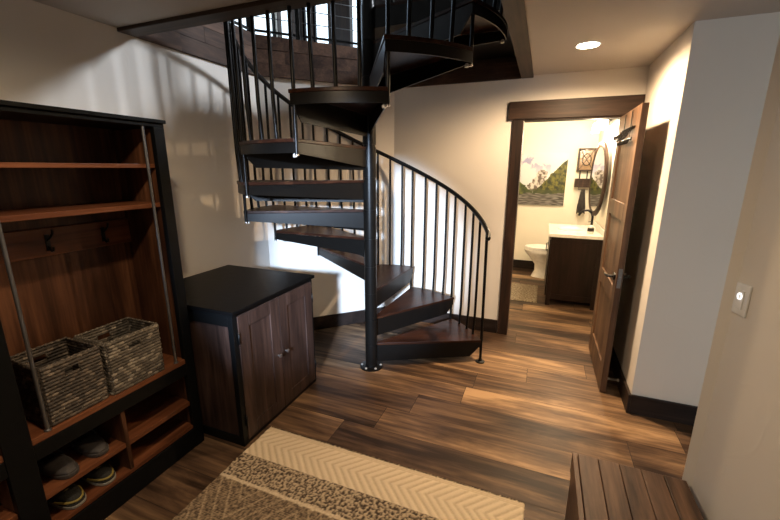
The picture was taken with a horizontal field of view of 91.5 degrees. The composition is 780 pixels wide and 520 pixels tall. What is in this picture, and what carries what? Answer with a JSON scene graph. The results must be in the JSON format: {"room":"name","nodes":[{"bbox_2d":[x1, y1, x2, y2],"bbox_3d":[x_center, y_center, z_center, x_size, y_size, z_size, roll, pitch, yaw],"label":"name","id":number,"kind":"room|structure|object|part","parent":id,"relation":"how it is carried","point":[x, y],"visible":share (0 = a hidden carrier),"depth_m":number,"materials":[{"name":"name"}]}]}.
{"room":"entryway","nodes":[
{"label":"entryway","id":0,"kind":"room"},
{"bbox_2d":[0,0,269,277],"bbox_3d":[-2.241,0.058,1.012,0.120,2.700,5.590,5,15,21],"label":"wall","id":1,"kind":"structure","parent":0,"point":[50,56],"depth_m":2.54,"materials":[{"name":"paint"}]},
{"bbox_2d":[135,22,253,74],"bbox_3d":[-1.335,-1.618,2.738,0.027,0.320,1.077,5,15,21],"label":"trim","id":2,"kind":"structure","parent":1,"relation":"attached to","point":[206,42],"depth_m":2.72,"materials":[{"name":"brown wood"}]},
{"bbox_2d":[117,0,343,36],"bbox_3d":[-0.534,-1.394,1.819,2.215,0.320,0.110,5,15,21],"label":"trim","id":3,"kind":"structure","parent":1,"relation":"attached to","point":[254,8],"depth_m":1.98,"materials":[{"name":"brown wood"}]},
{"bbox_2d":[271,12,277,36],"bbox_3d":[-3.021,-3.319,3.478,0.100,2.700,6.300,5,15,21],"label":"wall","id":4,"kind":"structure","parent":0,"point":[276,26],"depth_m":6.24,"materials":[{"name":"paint"}]},
{"bbox_2d":[271,13,275,36],"bbox_3d":[-2.435,-3.568,4.938,0.040,1.900,2.880,5,15,21],"label":"window","id":5,"kind":"structure","parent":4,"relation":"in","point":[272,14],"depth_m":6.22,"materials":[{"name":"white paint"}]},
{"bbox_2d":[258,77,393,316],"bbox_3d":[-0.619,-0.614,3.804,1.386,2.700,0.120,-6,15,-23],"label":"wall","id":6,"kind":"structure","parent":0,"point":[335,290],"depth_m":3.81,"materials":[{"name":"paint"}]},
{"bbox_2d":[255,34,392,84],"bbox_3d":[-0.547,-1.792,3.466,1.301,0.320,0.029,-6,15,-23],"label":"trim","id":7,"kind":"structure","parent":6,"relation":"attached to","point":[347,70],"depth_m":3.38,"materials":[{"name":"brown wood"}]},
{"bbox_2d":[313,306,386,329],"bbox_3d":[-0.555,0.641,4.060,1.299,0.140,0.018,-6,15,-23],"label":"baseboard","id":8,"kind":"structure","parent":6,"relation":"attached to","point":[347,318],"depth_m":4.06,"materials":[{"name":"brown wood"}]},
{"bbox_2d":[277,0,402,46],"bbox_3d":[1.515,-3.669,4.971,7.200,2.700,0.100,5,15,21],"label":"wall","id":9,"kind":"structure","parent":0,"point":[340,10],"depth_m":5.87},
{"bbox_2d":[303,7,306,40],"bbox_3d":[-1.328,-3.990,6.056,0.120,2.000,0.040,5,15,21],"label":"window","id":10,"kind":"structure","parent":9,"relation":"in","point":[304,8],"depth_m":6.11,"materials":[{"name":"glass"}]},
{"bbox_2d":[313,3,328,42],"bbox_3d":[-1.073,-3.966,5.957,0.290,2.000,0.040,5,15,21],"label":"window","id":11,"kind":"structure","parent":9,"relation":"in","point":[314,7],"depth_m":6.02,"materials":[{"name":"glass"}]},
{"bbox_2d":[105,267,693,519],"bbox_3d":[1.136,1.225,2.136,6.000,0.080,10.114,5,15,21],"label":"floor","id":12,"kind":"structure","parent":0,"point":[511,424],"depth_m":2.57,"materials":[{"name":"brown wood"}]},
{"bbox_2d":[0,100,203,519],"bbox_3d":[-1.720,0.371,1.460,0.553,1.882,1.747,5,15,21],"label":"hall tree","id":13,"kind":"object","parent":12,"relation":"on","point":[89,236],"visible":0.93,"depth_m":1.87,"materials":[{"name":"black paint"}]},
{"bbox_2d":[0,505,17,519],"bbox_3d":[-1.768,1.093,1.237,0.311,0.025,0.746,5,15,21],"label":"cubby shelf","id":14,"kind":"object","parent":13,"relation":"attached to","point":[6,512],"depth_m":1.52,"materials":[{"name":"brown wood"}]},
{"bbox_3d":[-1.428,0.098,1.439,0.014,1.265,0.015,5,15,21],"label":"metal rod","id":15,"kind":"part","parent":13,"relation":"part of","materials":[{"name":"grey metal"}]},
{"bbox_3d":[-1.469,0.403,1.411,0.030,1.845,0.090,5,15,21],"label":"post","id":16,"kind":"part","parent":13,"relation":"part of","materials":[{"name":"black paint"}]},
{"bbox_2d":[37,449,79,479],"bbox_3d":[-1.534,0.929,1.736,0.258,0.058,0.112,5,14,19],"label":"clog","id":17,"kind":"object","parent":13,"relation":"on","point":[57,466],"visible":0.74,"depth_m":1.71,"materials":[{"name":"grey plastic"}]},
{"bbox_2d":[10,337,108,426],"bbox_3d":[-1.500,0.539,1.722,0.263,0.277,0.254,5,15,21],"label":"woven basket","id":18,"kind":"object","parent":13,"relation":"on","point":[71,377],"visible":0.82,"depth_m":1.67,"materials":[{"name":"wicker"}]},
{"bbox_3d":[-1.432,0.577,1.579,0.010,0.267,0.011,5,15,21],"label":"corner cord","id":19,"kind":"part","parent":18,"relation":"part of","materials":[{"name":"fabric"}]},
{"bbox_3d":[-1.567,0.506,1.867,0.010,0.267,0.011,5,15,21],"label":"corner cord","id":20,"kind":"part","parent":18,"relation":"part of","materials":[{"name":"grey fabric"}]},
{"bbox_3d":[-1.596,-0.089,1.797,0.017,0.130,0.728,5,15,21],"label":"hook rail","id":21,"kind":"part","parent":13,"relation":"part of","materials":[{"name":"brown wood"}]},
{"bbox_2d":[47,483,86,509],"bbox_3d":[-1.535,1.077,1.772,0.262,0.070,0.109,5,14,19],"label":"sneaker","id":22,"kind":"object","parent":13,"relation":"on","point":[73,496],"visible":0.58,"depth_m":1.73,"materials":[{"name":"black fabric"}]},
{"bbox_3d":[-1.778,0.335,1.478,0.015,1.745,1.652,5,15,21],"label":"panel","id":23,"kind":"part","parent":13,"relation":"part of","materials":[{"name":"brown wood"}]},
{"bbox_2d":[0,162,154,167],"bbox_3d":[-1.468,-0.414,1.666,0.292,0.020,0.728,5,15,21],"label":"shelf","id":24,"kind":"object","parent":13,"relation":"attached to","point":[2,164],"depth_m":1.65,"materials":[{"name":"brown wood"}]},
{"bbox_2d":[0,201,159,222],"bbox_3d":[-1.468,-0.224,1.713,0.292,0.023,0.728,5,15,21],"label":"shelf","id":25,"kind":"object","parent":13,"relation":"attached to","point":[19,212],"depth_m":1.70,"materials":[{"name":"brown wood"}]},
{"bbox_2d":[40,431,125,499],"bbox_3d":[-1.533,0.954,1.810,0.311,0.025,0.343,5,15,21],"label":"cubby shelf","id":26,"kind":"object","parent":13,"relation":"attached to","point":[51,486],"depth_m":1.79,"materials":[{"name":"brown wood"}]},
{"bbox_3d":[-1.718,-0.525,1.243,0.553,0.037,1.747,5,15,21],"label":"crown","id":27,"kind":"part","parent":13,"relation":"part of","materials":[{"name":"black paint"}]},
{"bbox_2d":[68,429,108,457],"bbox_3d":[-1.490,0.896,1.871,0.258,0.058,0.112,6,15,24],"label":"clog","id":28,"kind":"object","parent":13,"relation":"on","point":[91,445],"visible":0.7,"depth_m":1.84,"materials":[{"name":"grey plastic"}]},
{"bbox_2d":[81,462,115,485],"bbox_3d":[-1.486,1.045,1.905,0.262,0.070,0.109,6,15,23],"label":"sneaker","id":29,"kind":"object","parent":13,"relation":"on","point":[104,474],"visible":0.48,"depth_m":1.86,"materials":[{"name":"black fabric"}]},
{"bbox_2d":[73,317,164,394],"bbox_3d":[-1.386,0.483,1.961,0.252,0.275,0.287,5,15,21],"label":"woven basket","id":30,"kind":"object","parent":13,"relation":"on","point":[132,353],"visible":0.67,"depth_m":1.93,"materials":[{"name":"wicker"}]},
{"bbox_3d":[-1.329,0.523,1.805,0.010,0.265,0.011,5,15,21],"label":"corner cord","id":31,"kind":"part","parent":30,"relation":"part of","materials":[{"name":"beige fabric"}]},
{"bbox_2d":[48,417,192,519],"bbox_3d":[-1.462,1.066,2.021,0.312,0.022,0.728,5,15,21],"label":"cubby shelf","id":32,"kind":"object","parent":13,"relation":"attached to","point":[153,445],"depth_m":2.02,"materials":[{"name":"brown wood"}]},
{"bbox_2d":[124,391,189,443],"bbox_3d":[-1.395,0.873,2.148,0.311,0.025,0.365,5,15,21],"label":"cubby shelf","id":33,"kind":"object","parent":13,"relation":"attached to","point":[146,415],"depth_m":2.15,"materials":[{"name":"brown wood"}]},
{"bbox_3d":[-1.203,-0.035,1.990,0.014,1.265,0.015,5,15,21],"label":"metal rod","id":34,"kind":"part","parent":13,"relation":"part of","materials":[{"name":"grey metal"}]},
{"bbox_3d":[-1.176,0.230,2.128,0.030,1.845,0.057,5,15,21],"label":"post","id":35,"kind":"part","parent":13,"relation":"part of","materials":[{"name":"black paint"}]},
{"bbox_2d":[183,265,315,446],"bbox_3d":[-1.095,0.590,2.707,0.841,0.874,0.826,5,15,21],"label":"storage cabinet","id":36,"kind":"object","parent":12,"relation":"on","point":[252,329],"visible":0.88,"depth_m":2.38,"materials":[{"name":"black paint"}]},
{"bbox_3d":[-1.250,0.694,2.373,0.738,0.719,0.014,5,15,21],"label":"panel","id":37,"kind":"part","parent":36,"relation":"part of","materials":[{"name":"brown wood"}]},
{"bbox_3d":[-0.807,0.671,2.407,0.022,0.802,0.360,5,15,21],"label":"door","id":38,"kind":"part","parent":36,"relation":"part of","materials":[{"name":"brown wood"}]},
{"bbox_3d":[-0.808,0.671,2.407,0.008,0.632,0.190,5,15,21],"label":"door panel","id":39,"kind":"part","parent":36,"relation":"part of","materials":[{"name":"brown wood"}]},
{"bbox_3d":[-0.669,0.590,2.744,0.022,0.802,0.380,5,15,21],"label":"door","id":40,"kind":"part","parent":36,"relation":"part of","materials":[{"name":"brown wood"}]},
{"bbox_3d":[-0.670,0.590,2.744,0.008,0.632,0.210,5,15,21],"label":"door panel","id":41,"kind":"part","parent":36,"relation":"part of","materials":[{"name":"brown wood"}]},
{"bbox_2d":[172,426,524,519],"bbox_3d":[-0.327,1.317,1.516,1.575,0.022,1.529,5,15,21],"label":"area rug","id":42,"kind":"object","parent":12,"relation":"on","point":[283,474],"visible":1,"depth_m":1.97,"materials":[{"name":"fabric"}]},
{"bbox_2d":[223,0,514,371],"bbox_3d":[-0.119,-0.936,2.869,1.910,3.791,2.021,5,15,21],"label":"spiral staircase","id":43,"kind":"structure","parent":12,"relation":"on","point":[420,40],"depth_m":2.65,"materials":[{"name":"black metal"}]},
{"bbox_3d":[-0.152,-1.430,2.690,1.888,2.597,1.888,5,15,21],"label":"handrail","id":44,"kind":"part","parent":43,"relation":"part of","materials":[{"name":"black metal"}]},
{"bbox_3d":[0.476,-1.744,2.953,1.004,0.120,1.075,5,15,21],"label":"landing frame","id":45,"kind":"part","parent":43,"relation":"part of","materials":[{"name":"black paint"}]},
{"bbox_3d":[0.790,0.876,3.332,0.080,0.032,0.080,5,15,21],"label":"foot plate","id":46,"kind":"part","parent":43,"relation":"part of","materials":[{"name":"black paint"}]},
{"bbox_3d":[0.787,0.316,3.196,0.034,1.186,0.024,-1,14,-5],"label":"newel post","id":47,"kind":"part","parent":43,"relation":"part of","materials":[{"name":"black metal"}]},
{"bbox_2d":[510,283,537,302],"bbox_3d":[1.738,0.426,5.237,0.556,0.014,0.764,5,15,21],"label":"bath mat","id":48,"kind":"object","parent":12,"relation":"on","point":[520,292],"visible":0.65,"depth_m":5.16,"materials":[{"name":"fabric"}]},
{"bbox_2d":[524,244,547,278],"bbox_3d":[2.518,-0.108,5.807,0.889,0.790,0.420,5,15,21],"label":"toilet","id":49,"kind":"object","parent":12,"relation":"on","point":[537,253],"visible":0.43,"depth_m":5.84,"materials":[{"name":"ceramic"}]},
{"bbox_3d":[2.343,-0.201,5.857,0.491,0.018,0.366,5,15,21],"label":"lid","id":50,"kind":"part","parent":49,"relation":"part of","materials":[{"name":"white plastic"}]},
{"bbox_2d":[544,209,604,310],"bbox_3d":[2.327,-0.080,4.907,0.595,1.158,0.910,5,15,21],"label":"bathroom vanity","id":51,"kind":"object","parent":12,"relation":"on","point":[573,258],"visible":0.91,"depth_m":4.54,"materials":[{"name":"wood"}]},
{"bbox_3d":[2.162,-0.043,5.217,0.015,0.700,0.418,5,15,21],"label":"door","id":52,"kind":"part","parent":51,"relation":"part of","materials":[{"name":"brown wood"}]},
{"bbox_3d":[2.006,0.049,4.836,0.015,0.700,0.418,5,15,21],"label":"door","id":53,"kind":"part","parent":51,"relation":"part of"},
{"bbox_3d":[2.348,0.069,4.935,0.550,0.856,0.880,5,15,21],"label":"vanity frame","id":54,"kind":"part","parent":51,"relation":"part of","materials":[{"name":"brown wood"}]},
{"bbox_3d":[2.189,0.122,4.536,0.450,0.640,0.008,5,15,21],"label":"panel","id":55,"kind":"part","parent":51,"relation":"part of","materials":[{"name":"brown wood"}]},
{"bbox_2d":[549,221,604,239],"bbox_3d":[2.335,-0.402,4.826,0.580,0.108,0.910,5,15,21],"label":"sink","id":56,"kind":"object","parent":51,"relation":"in","point":[556,231],"depth_m":4.59,"materials":[{"name":"ceramic"}]},
{"bbox_2d":[578,209,593,224],"bbox_3d":[2.445,-0.505,4.757,0.182,0.262,0.028,5,15,21],"label":"faucet","id":57,"kind":"object","parent":51,"relation":"on","point":[592,217],"depth_m":4.72,"materials":[{"name":"black metal"}]},
{"bbox_2d":[587,221,593,233],"bbox_3d":[2.377,-0.383,4.493,0.072,0.147,0.072,5,15,21],"label":"soap bottle","id":58,"kind":"object","parent":51,"relation":"on","point":[590,230],"visible":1,"depth_m":4.47,"materials":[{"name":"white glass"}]},
{"bbox_2d":[565,453,703,519],"bbox_3d":[0.807,1.222,1.149,0.432,0.387,1.240,5,15,21],"label":"wooden bench","id":59,"kind":"object","parent":12,"relation":"on","point":[599,489],"visible":1,"depth_m":1.52,"materials":[{"name":"brown wood"}]},
{"bbox_2d":[33,0,779,74],"bbox_3d":[0.324,-1.012,0.282,5.220,0.265,6.630,5,15,21],"label":"ceiling","id":60,"kind":"structure","parent":0,"point":[632,33],"depth_m":2.05,"materials":[{"name":"paint"}]},
{"bbox_2d":[575,41,601,48],"bbox_3d":[1.295,-1.404,2.486,0.160,0.004,0.160,5,15,21],"label":"recessed light","id":61,"kind":"object","parent":60,"relation":"in","point":[590,44],"visible":1,"depth_m":2.48,"materials":[{"name":"white plastic"}]},
{"bbox_2d":[393,66,648,326],"bbox_3d":[1.063,-0.581,3.687,2.150,2.700,0.120,5,15,21],"label":"wall","id":62,"kind":"structure","parent":0,"point":[458,135],"depth_m":3.71,"materials":[{"name":"paint"}]},
{"bbox_2d":[399,56,520,87],"bbox_3d":[0.595,-1.799,3.504,1.195,0.320,0.025,5,15,21],"label":"trim","id":63,"kind":"structure","parent":62,"relation":"attached to","point":[506,68],"depth_m":3.42,"materials":[{"name":"brown wood"}]},
{"bbox_2d":[422,313,497,332],"bbox_3d":[0.567,0.633,4.106,1.145,0.140,0.018,5,15,21],"label":"baseboard","id":64,"kind":"structure","parent":62,"relation":"attached to","point":[490,325],"depth_m":3.98,"materials":[{"name":"brown wood"}]},
{"bbox_2d":[497,120,524,334],"bbox_3d":[1.172,-0.263,3.707,0.095,2.072,0.142,5,15,21],"label":"trim","id":65,"kind":"structure","parent":62,"relation":"attached to","point":[518,125],"depth_m":3.62,"materials":[{"name":"brown wood"}]},
{"bbox_2d":[501,0,533,78],"bbox_3d":[0.835,-1.527,2.387,0.100,0.320,1.985,5,15,21],"label":"trim","id":66,"kind":"structure","parent":62,"relation":"attached to","point":[514,10],"depth_m":2.22,"materials":[{"name":"brown wood"}]},
{"bbox_2d":[508,94,645,122],"bbox_3d":[1.573,-1.298,3.287,1.038,0.165,0.154,5,15,21],"label":"trim","id":67,"kind":"structure","parent":62,"relation":"attached to","point":[606,107],"depth_m":3.22,"materials":[{"name":"brown wood"}]},
{"bbox_2d":[589,102,649,391],"bbox_3d":[1.754,-0.083,2.987,0.168,2.045,0.809,5,15,21],"label":"door","id":68,"kind":"structure","parent":62,"relation":"in","point":[627,160],"depth_m":2.83,"materials":[{"name":"brown wood"}]},
{"bbox_3d":[1.752,0.483,3.125,0.014,0.500,0.570,5,15,21],"label":"panel","id":69,"kind":"part","parent":68,"relation":"part of","materials":[{"name":"brown wood"}]},
{"bbox_3d":[1.754,-0.105,2.982,0.014,0.470,0.570,5,15,21],"label":"panel","id":70,"kind":"part","parent":68,"relation":"part of","materials":[{"name":"brown wood"}]},
{"bbox_2d":[613,110,634,145],"bbox_3d":[1.710,-0.946,2.748,0.112,0.220,0.340,5,15,21],"label":"hook rack","id":71,"kind":"object","parent":68,"relation":"hanging from","point":[621,137],"visible":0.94,"depth_m":2.71,"materials":[{"name":"metal"}]},
{"bbox_3d":[1.755,-0.703,2.838,0.014,0.520,0.570,5,15,21],"label":"panel","id":72,"kind":"part","parent":68,"relation":"part of","materials":[{"name":"brown wood"}]},
{"bbox_2d":[514,120,599,260],"bbox_3d":[2.356,-1.050,6.200,1.650,2.435,0.100,5,15,21],"label":"wall","id":73,"kind":"structure","parent":0,"point":[533,221],"depth_m":5.96,"materials":[{"name":"beige paint"}]},
{"bbox_2d":[513,259,533,268],"bbox_3d":[2.332,0.078,6.417,1.650,0.140,0.018,5,15,21],"label":"baseboard","id":74,"kind":"structure","parent":73,"relation":"attached to","point":[526,264],"depth_m":6.43,"materials":[{"name":"brown wood"}]},
{"bbox_2d":[518,153,568,205],"bbox_3d":[2.409,-1.278,6.049,0.715,0.800,0.032,5,15,21],"label":"print","id":75,"kind":"object","parent":73,"relation":"attached to","point":[542,176],"visible":0.92,"depth_m":6.02,"materials":[{"name":"paper"}]},
{"bbox_2d":[574,148,596,189],"bbox_3d":[2.959,-1.375,5.763,0.245,0.615,0.098,5,15,21],"label":"wall rack","id":76,"kind":"object","parent":73,"relation":"attached to","point":[585,155],"visible":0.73,"depth_m":5.74,"materials":[{"name":"wood"}]},
{"bbox_2d":[576,189,584,213],"bbox_3d":[2.947,-0.890,5.843,0.115,0.391,0.072,5,15,21],"label":"hand towel","id":77,"kind":"object","parent":76,"relation":"hanging from","point":[581,202],"visible":0.91,"depth_m":5.83,"materials":[{"name":"grey fabric"}]},
{"bbox_2d":[579,150,594,168],"bbox_3d":[2.958,-1.507,5.715,0.197,0.295,0.012,5,15,21],"label":"grille","id":78,"kind":"object","parent":76,"relation":"attached to","point":[586,157],"depth_m":5.72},
{"bbox_2d":[588,120,619,229],"bbox_3d":[2.664,-0.673,4.649,0.100,2.435,2.840,5,15,21],"label":"wall","id":79,"kind":"structure","parent":0,"point":[606,135],"depth_m":4.52,"materials":[{"name":"beige paint"}]},
{"bbox_2d":[588,142,608,215],"bbox_3d":[2.548,-0.973,4.597,0.101,0.880,0.600,3,14,12],"label":"oval mirror","id":80,"kind":"object","parent":79,"relation":"attached to","point":[598,175],"visible":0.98,"depth_m":4.54,"materials":[{"name":"clear glass"}]},
{"bbox_2d":[591,119,619,132],"bbox_3d":[2.538,-1.618,4.495,0.190,0.153,0.960,5,15,21],"label":"vanity light","id":81,"kind":"object","parent":79,"relation":"attached to","point":[599,124],"visible":0.65,"depth_m":4.48,"materials":[{"name":"beige"}]},
{"bbox_3d":[2.640,-1.696,4.877,0.092,0.125,0.092,5,15,21],"label":"lamp shade","id":82,"kind":"part","parent":81,"relation":"part of","materials":[{"name":"beige glass"}]},
{"bbox_3d":[2.492,-1.609,4.515,0.092,0.125,0.092,5,15,21],"label":"lamp shade","id":83,"kind":"part","parent":81,"relation":"part of","materials":[{"name":"beige glass"}]},
{"bbox_3d":[2.345,-1.522,4.154,0.092,0.125,0.092,5,15,21],"label":"lamp shade","id":84,"kind":"part","parent":81,"relation":"part of","materials":[{"name":"beige glass"}]},
{"bbox_2d":[613,12,779,406],"bbox_3d":[2.818,-0.156,2.513,2.030,2.435,1.130,5,15,21],"label":"wall","id":85,"kind":"structure","parent":0,"point":[706,92],"depth_m":2.31,"materials":[{"name":"paint"}]},
{"bbox_2d":[610,347,697,425],"bbox_3d":[2.720,0.971,2.732,1.928,0.140,0.998,5,15,21],"label":"baseboard","id":86,"kind":"structure","parent":85,"relation":"attached to","point":[670,411],"depth_m":2.58,"materials":[{"name":"black wood"}]},
{"bbox_2d":[682,35,779,519],"bbox_3d":[0.884,0.630,-0.753,0.167,2.435,4.526,3,14,11],"label":"wall","id":87,"kind":"structure","parent":0,"point":[732,468],"depth_m":1.31,"materials":[{"name":"paint"}]},
{"bbox_2d":[731,281,752,317],"bbox_3d":[1.251,0.141,1.357,0.015,0.116,0.072,3,14,11],"label":"light switch","id":88,"kind":"object","parent":87,"relation":"attached to","point":[743,291],"visible":1,"depth_m":1.35,"materials":[{"name":"white plastic"}]},
{"bbox_3d":[0.302,-1.571,2.486,7.100,0.215,6.200,5,15,21],"label":"floor","id":89,"kind":"structure","parent":0,"visible":0},
{"bbox_2d":[234,0,394,44],"bbox_3d":[-0.930,-2.338,3.058,2.240,1.001,0.506,-12,18,-42],"label":"loft railing","id":90,"kind":"object","parent":89,"relation":"on","point":[298,15],"visible":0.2,"depth_m":3.32,"materials":[{"name":"black metal"}]},
{"bbox_3d":[-1.379,-1.839,2.746,0.020,0.016,1.055,5,15,21],"label":"rail","id":91,"kind":"part","parent":90,"relation":"part of","materials":[{"name":"black metal"}]},
{"bbox_3d":[-1.184,-2.347,3.128,0.044,0.985,0.044,5,15,21],"label":"post","id":92,"kind":"part","parent":90,"relation":"part of","materials":[{"name":"black metal"}]},
{"bbox_3d":[-0.800,-2.376,3.252,0.044,0.985,0.044,5,15,21],"label":"post","id":93,"kind":"part","parent":90,"relation":"part of","materials":[{"name":"black metal"}]},
{"bbox_3d":[-0.583,-2.013,3.472,1.308,0.016,0.020,-6,15,-22],"label":"rail","id":94,"kind":"part","parent":90,"relation":"part of","materials":[{"name":"black metal"}]}
]}

